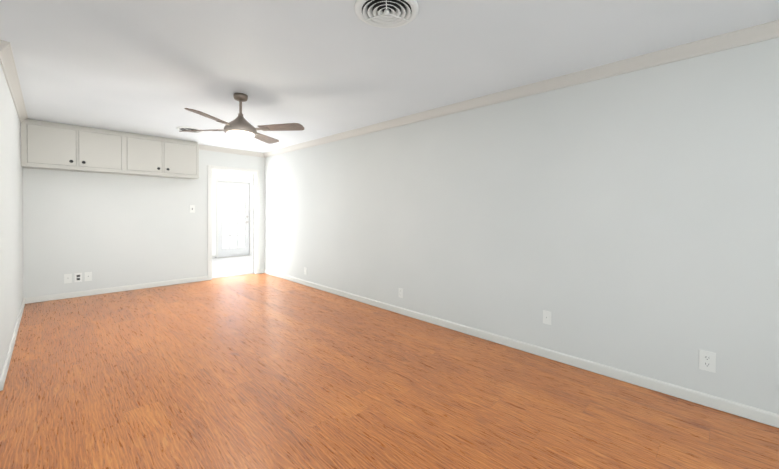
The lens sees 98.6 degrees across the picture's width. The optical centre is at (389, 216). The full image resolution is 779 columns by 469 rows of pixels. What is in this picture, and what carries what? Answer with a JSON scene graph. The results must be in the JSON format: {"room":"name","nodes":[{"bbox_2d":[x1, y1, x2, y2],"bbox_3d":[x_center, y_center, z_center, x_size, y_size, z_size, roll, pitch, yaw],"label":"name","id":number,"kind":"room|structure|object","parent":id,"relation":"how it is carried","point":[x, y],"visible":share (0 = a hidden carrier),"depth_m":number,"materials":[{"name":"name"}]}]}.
{"room":"empty living room","nodes":[
{"label":"empty living room","id":0,"kind":"room"},
{"bbox_2d":[0,64,22,376],"bbox_3d":[-3.859,-0.015,3.367,3.040,2.440,0.120,1,1,45],"label":"wall","id":1,"kind":"structure","parent":0,"point":[11,234],"depth_m":3.00,"materials":[{"name":"paint"}]},
{"bbox_2d":[0,298,25,390],"bbox_3d":[-3.817,1.162,3.427,3.054,0.078,0.014,1,1,45],"label":"baseboard","id":2,"kind":"structure","parent":1,"relation":"attached to","point":[5,369],"depth_m":2.90,"materials":[{"name":"white wood"}]},
{"bbox_2d":[0,40,27,122],"bbox_3d":[-3.634,-1.190,3.266,2.743,0.083,0.063,1,1,45],"label":"crown molding","id":3,"kind":"structure","parent":1,"relation":"attached to","point":[8,65],"depth_m":2.72,"materials":[{"name":"grey wood"}]},
{"bbox_2d":[22,150,264,303],"bbox_3d":[-3.813,-0.049,5.665,0.120,2.440,3.460,1,1,45],"label":"wall","id":4,"kind":"structure","parent":0,"point":[111,230],"depth_m":5.17,"materials":[{"name":"paint"}]},
{"bbox_2d":[21,119,80,170],"bbox_3d":[-4.584,-0.958,4.537,0.332,0.599,0.534,1,1,45],"label":"upper cabinet","id":5,"kind":"object","parent":4,"relation":"attached to","point":[46,145],"depth_m":4.42,"materials":[{"name":"grey wood"}]},
{"bbox_2d":[64,274,71,283],"bbox_3d":[-4.601,0.892,4.794,0.010,0.132,0.080,1,1,45],"label":"electrical outlet","id":6,"kind":"object","parent":4,"relation":"attached to","point":[67,278],"visible":1,"depth_m":4.79,"materials":[{"name":"white plastic"}]},
{"bbox_2d":[74,273,81,281],"bbox_3d":[-4.526,0.892,4.872,0.007,0.132,0.080,1,1,45],"label":"electrical outlet","id":7,"kind":"object","parent":4,"relation":"attached to","point":[78,277],"visible":1,"depth_m":4.87,"materials":[{"name":"white plastic"}]},
{"bbox_2d":[85,272,91,280],"bbox_3d":[-4.449,0.891,4.948,0.010,0.132,0.080,1,1,45],"label":"electrical outlet","id":8,"kind":"object","parent":4,"relation":"attached to","point":[88,276],"visible":1,"depth_m":4.95,"materials":[{"name":"white plastic"}]},
{"bbox_2d":[26,276,207,303],"bbox_3d":[-4.099,1.131,5.307,0.014,0.078,2.237,1,1,45],"label":"baseboard","id":9,"kind":"structure","parent":4,"relation":"attached to","point":[79,294],"depth_m":5.12,"materials":[{"name":"white wood"}]},
{"bbox_2d":[81,126,164,174],"bbox_3d":[-4.056,-0.961,5.072,0.332,0.599,1.018,1,1,45],"label":"upper cabinet","id":10,"kind":"object","parent":4,"relation":"attached to","point":[104,151],"depth_m":4.95,"materials":[{"name":"grey wood"}]},
{"bbox_2d":[161,138,198,178],"bbox_3d":[-3.532,-0.965,5.605,0.332,0.599,0.524,1,1,45],"label":"upper cabinet","id":11,"kind":"object","parent":4,"relation":"attached to","point":[181,156],"depth_m":5.50,"materials":[{"name":"grey wood"}]},
{"bbox_2d":[190,205,194,212],"bbox_3d":[-3.476,-0.130,5.908,0.016,0.132,0.080,1,1,45],"label":"light switch","id":12,"kind":"object","parent":4,"relation":"attached to","point":[192,208],"visible":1,"depth_m":5.91,"materials":[{"name":"white plastic"}]},
{"bbox_2d":[199,144,262,156],"bbox_3d":[-3.009,-1.231,6.321,0.063,0.083,1.230,1,1,45],"label":"crown molding","id":13,"kind":"structure","parent":4,"relation":"attached to","point":[201,147],"depth_m":6.32,"materials":[{"name":"grey wood"}]},
{"bbox_2d":[208,165,259,279],"bbox_3d":[-3.008,0.117,6.473,0.138,2.098,0.966,1,1,45],"label":"door frame","id":14,"kind":"structure","parent":4,"relation":"attached to","point":[210,167],"depth_m":6.72,"materials":[{"name":"white wood"}]},
{"bbox_2d":[212,170,252,255],"bbox_3d":[-4.558,-0.104,8.912,0.120,2.440,4.000,1,1,45],"label":"wall","id":15,"kind":"structure","parent":0,"point":[214,175],"depth_m":8.80,"materials":[{"name":"white paint"}]},
{"bbox_2d":[218,181,249,257],"bbox_3d":[-4.266,0.092,9.188,0.115,2.043,0.836,1,1,45],"label":"door","id":16,"kind":"structure","parent":15,"relation":"in","point":[233,219],"depth_m":9.18,"materials":[{"name":"white"}]},
{"bbox_2d":[216,179,251,258],"bbox_3d":[-4.231,0.065,9.152,0.014,2.100,0.940,1,1,45],"label":"door frame","id":17,"kind":"structure","parent":15,"relation":"attached to","point":[217,180],"depth_m":9.07,"materials":[{"name":"white wood"}]},
{"bbox_2d":[0,255,778,468],"bbox_3d":[-1.703,1.248,3.441,11.910,0.050,8.040,1,1,45],"label":"floor","id":18,"kind":"structure","parent":0,"point":[256,371],"depth_m":2.31,"materials":[{"name":"brown wood"}]},
{"bbox_2d":[0,0,778,152],"bbox_3d":[-1.404,-1.213,1.684,9.100,0.050,5.980,1,1,45],"label":"ceiling","id":19,"kind":"structure","parent":0,"point":[316,69],"depth_m":2.45,"materials":[{"name":"paint"}]},
{"bbox_2d":[176,126,203,132],"bbox_3d":[-2.859,-1.235,4.809,0.344,0.024,0.344,1,1,45],"label":"ceiling vent","id":20,"kind":"object","parent":19,"relation":"in","point":[182,128],"visible":0.73,"depth_m":4.75,"materials":[{"name":"white"}]},
{"bbox_2d":[179,93,303,143],"bbox_3d":[-1.492,-0.991,3.359,1.010,0.446,1.010,0,1,-35],"label":"fan","id":21,"kind":"object","parent":19,"relation":"hanging from","point":[240,127],"visible":1,"depth_m":3.29,"materials":[{"name":"grey metal"}]},
{"bbox_2d":[355,0,418,27],"bbox_3d":[-0.016,-1.167,1.910,0.364,0.024,0.364,1,1,45],"label":"ceiling vent","id":22,"kind":"object","parent":19,"relation":"in","point":[387,13],"visible":1,"depth_m":1.91,"materials":[{"name":"white metal"}]},
{"bbox_2d":[264,37,778,413],"bbox_3d":[0.642,0.018,3.789,9.100,2.440,0.120,1,1,45],"label":"wall","id":23,"kind":"structure","parent":0,"point":[628,222],"depth_m":2.74,"materials":[{"name":"paint"}]},
{"bbox_2d":[398,288,402,297],"bbox_3d":[0.140,0.963,4.200,0.070,0.115,0.008,1,1,45],"label":"electrical outlet","id":24,"kind":"object","parent":23,"relation":"attached to","point":[400,294],"visible":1,"depth_m":4.20,"materials":[{"name":"white plastic"}]},
{"bbox_2d":[260,269,778,427],"bbox_3d":[0.552,1.196,3.726,8.860,0.078,0.107,1,1,45],"label":"baseboard","id":25,"kind":"structure","parent":23,"relation":"attached to","point":[742,410],"depth_m":2.74,"materials":[{"name":"white wood"}]},
{"bbox_2d":[263,20,778,157],"bbox_3d":[0.588,-1.160,3.706,8.860,0.083,0.063,1,1,45],"label":"crown molding","id":26,"kind":"structure","parent":23,"relation":"attached to","point":[750,35],"depth_m":2.71,"materials":[{"name":"grey wood"}]},
{"bbox_2d":[543,310,550,324],"bbox_3d":[1.393,0.897,2.963,0.070,0.115,0.010,1,1,45],"label":"electrical outlet","id":27,"kind":"object","parent":23,"relation":"attached to","point":[546,317],"visible":1,"depth_m":2.96,"materials":[{"name":"white plastic"}]},
{"bbox_2d":[699,349,715,372],"bbox_3d":[2.127,0.970,2.242,0.080,0.132,0.008,1,1,45],"label":"electrical outlet","id":28,"kind":"object","parent":23,"relation":"attached to","point":[707,360],"visible":1,"depth_m":2.24,"materials":[{"name":"white plastic"}]}
]}

